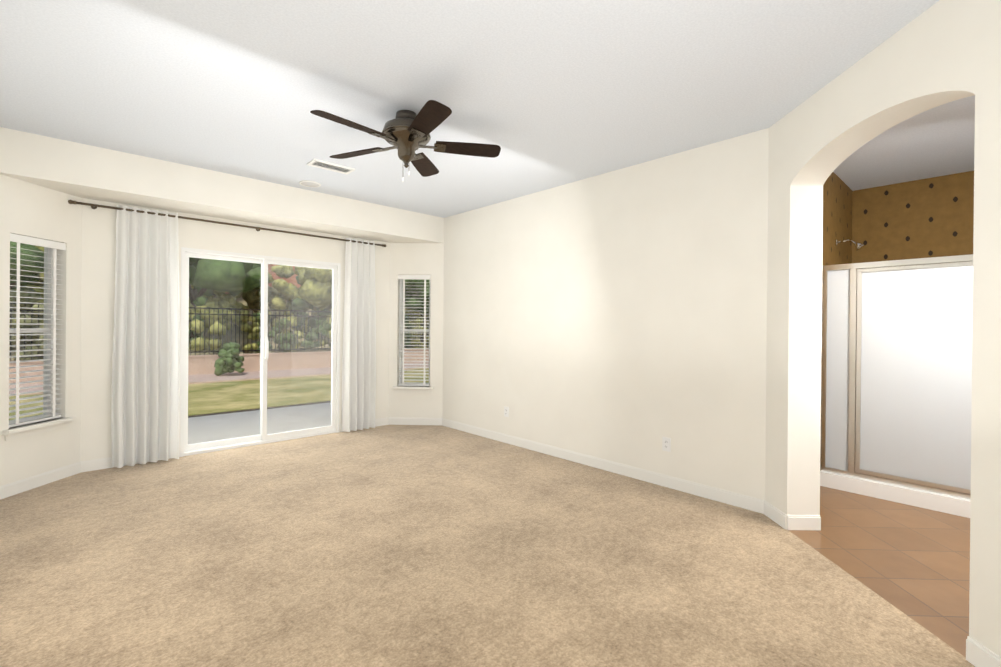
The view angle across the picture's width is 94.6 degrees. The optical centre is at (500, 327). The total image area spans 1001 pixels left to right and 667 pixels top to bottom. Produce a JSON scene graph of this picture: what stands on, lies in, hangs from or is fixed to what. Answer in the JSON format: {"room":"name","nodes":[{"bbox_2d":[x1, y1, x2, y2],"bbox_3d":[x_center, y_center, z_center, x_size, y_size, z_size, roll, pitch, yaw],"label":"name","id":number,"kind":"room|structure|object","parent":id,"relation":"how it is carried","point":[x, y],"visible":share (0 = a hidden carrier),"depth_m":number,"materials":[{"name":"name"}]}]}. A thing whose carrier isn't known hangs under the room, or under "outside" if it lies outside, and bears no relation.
{"room":"empty bedroom","nodes":[
{"label":"empty bedroom","id":0,"kind":"room"},
{"bbox_2d":[0,174,81,485],"bbox_3d":[-3.879,0.061,3.796,0.180,2.490,1.095,1,0,2],"label":"wall","id":1,"kind":"structure","parent":0,"point":[28,209],"depth_m":3.89,"materials":[{"name":"paint"}]},
{"bbox_2d":[2,233,76,440],"bbox_3d":[-3.844,0.069,3.798,0.220,1.604,0.550,1,0,2],"label":"window","id":2,"kind":"structure","parent":1,"relation":"in","point":[49,354],"depth_m":3.85,"materials":[{"name":"white plastic"}]},
{"bbox_2d":[0,127,443,242],"bbox_3d":[-2.556,-1.400,5.139,4.645,0.490,0.820,0,0,-43],"label":"soffit","id":3,"kind":"structure","parent":0,"point":[80,170],"depth_m":4.35,"materials":[{"name":"paint"}]},
{"bbox_2d":[80,198,389,461],"bbox_3d":[-2.706,0.068,5.289,3.465,2.490,0.180,0,0,-43],"label":"wall","id":4,"kind":"structure","parent":0,"point":[98,269],"depth_m":4.32,"materials":[{"name":"paint"}]},
{"bbox_2d":[68,200,385,467],"bbox_3d":[-2.670,0.088,5.104,3.093,2.428,0.134,0,0,-43],"label":"curtains","id":5,"kind":"object","parent":4,"relation":"attached to","point":[145,403],"visible":1,"depth_m":4.47,"materials":[{"name":"white fabric"}]},
{"bbox_2d":[180,247,340,456],"bbox_3d":[-2.658,0.254,5.271,1.664,2.120,0.175,0,0,-43],"label":"sliding door","id":6,"kind":"structure","parent":4,"relation":"in","point":[261,437],"depth_m":5.24,"materials":[{"name":"white plastic"}]},
{"bbox_2d":[389,243,443,417],"bbox_3d":[-1.141,0.079,6.363,1.095,2.490,0.180,1,0,2],"label":"wall","id":7,"kind":"structure","parent":0,"point":[416,258],"depth_m":6.27,"materials":[{"name":"paint"}]},
{"bbox_2d":[392,275,433,392],"bbox_3d":[-1.175,0.086,6.329,0.550,1.604,0.220,1,0,2],"label":"window","id":8,"kind":"structure","parent":7,"relation":"in","point":[403,387],"depth_m":6.31,"materials":[{"name":"white plastic"}]},
{"bbox_2d":[0,0,974,217],"bbox_3d":[0.975,-1.528,3.034,7.015,0.162,7.081,0,0,-43],"label":"ceiling","id":9,"kind":"structure","parent":0,"point":[545,94],"depth_m":2.78,"materials":[{"name":"paint"}]},
{"bbox_2d":[299,180,320,186],"bbox_3d":[-1.971,-1.483,4.782,0.210,0.012,0.210,0,0,-43],"label":"ceiling speaker","id":10,"kind":"object","parent":9,"relation":"attached to","point":[307,183],"visible":0.98,"depth_m":4.75,"materials":[{"name":"white plastic"}]},
{"bbox_2d":[307,158,354,174],"bbox_3d":[-1.556,-1.477,4.253,0.380,0.014,0.180,0,0,-43],"label":"ceiling vent","id":11,"kind":"object","parent":9,"relation":"in","point":[326,165],"visible":0.96,"depth_m":4.24,"materials":[{"name":"white plastic"}]},
{"bbox_2d":[310,100,500,181],"bbox_3d":[-0.672,-1.244,3.163,1.243,0.460,1.275,0,0,-43],"label":"ceiling fan","id":12,"kind":"object","parent":9,"relation":"hanging from","point":[406,133],"visible":1,"depth_m":3.13,"materials":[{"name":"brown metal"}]},
{"bbox_2d":[0,425,974,666],"bbox_3d":[-0.501,1.388,2.928,4.145,0.100,6.300,0,0,-43],"label":"floor carpet","id":13,"kind":"object","parent":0,"point":[411,546],"visible":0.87,"depth_m":2.54,"materials":[{"name":"beige carpet"}]},
{"bbox_2d":[442,128,768,499],"bbox_3d":[0.693,-0.061,4.841,0.200,2.810,4.080,0,0,-43],"label":"wall","id":14,"kind":"structure","parent":0,"point":[619,316],"depth_m":4.19,"materials":[{"name":"paint"}]},
{"bbox_2d":[504,406,508,416],"bbox_3d":[0.067,0.977,5.348,0.009,0.116,0.072,0,0,-43],"label":"electrical outlet","id":15,"kind":"object","parent":14,"relation":"attached to","point":[506,411],"visible":1,"depth_m":5.34,"materials":[{"name":"white plastic"}]},
{"bbox_2d":[662,437,670,451],"bbox_3d":[1.407,0.992,3.918,0.009,0.116,0.072,0,0,-43],"label":"electrical outlet","id":16,"kind":"object","parent":14,"relation":"attached to","point":[666,443],"visible":1,"depth_m":3.91,"materials":[{"name":"white plastic"}]},
{"bbox_2d":[820,172,852,470],"bbox_3d":[2.865,-0.041,4.184,2.370,2.810,0.150,0,0,-43],"label":"wall","id":17,"kind":"structure","parent":0,"point":[837,206],"depth_m":4.33,"materials":[{"name":"paper"}]},
{"bbox_2d":[788,486,969,656],"bbox_3d":[2.780,1.419,2.179,5.123,0.099,2.902,0,0,-43],"label":"floor","id":18,"kind":"structure","parent":0,"point":[912,562],"depth_m":2.80,"materials":[{"name":"brown tile"}]},
{"bbox_2d":[820,239,972,517],"bbox_3d":[3.524,0.277,3.572,0.558,2.190,1.644,0,0,-43],"label":"shower enclosure","id":19,"kind":"object","parent":18,"relation":"on","point":[896,382],"visible":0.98,"depth_m":3.65,"materials":[{"name":"white glass"}]},
{"bbox_2d":[765,0,1000,656],"bbox_3d":[2.070,-0.039,0.823,2.220,2.810,2.220,0,0,-43],"label":"wall","id":20,"kind":"structure","parent":0,"point":[940,52],"depth_m":0.74,"materials":[{"name":"paint"}]},
{"bbox_2d":[0,417,1000,666],"bbox_3d":[-0.474,1.290,2.900,4.145,0.097,6.376,0,0,-43],"label":"baseboard","id":21,"kind":"structure","parent":20,"relation":"attached to","point":[978,653],"depth_m":3.89,"materials":[{"name":"white paint"}]},
{"bbox_2d":[852,171,973,266],"bbox_3d":[4.700,-0.024,3.849,0.150,2.810,2.850,0,0,-43],"label":"wall","id":22,"kind":"structure","parent":0,"point":[926,218],"depth_m":4.47,"materials":[{"name":"paper"}]},
{"label":"outside","id":23,"kind":"structure","parent":0,"visible":0},
{"bbox_2d":[9,241,429,443],"bbox_3d":[-30.696,-4.734,54.679,150.000,12.207,118.000,0,0,-43],"label":"garden","id":24,"kind":"object","parent":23,"point":[236,395],"depth_m":14.09,"materials":[{"name":"green plant"}]}
]}

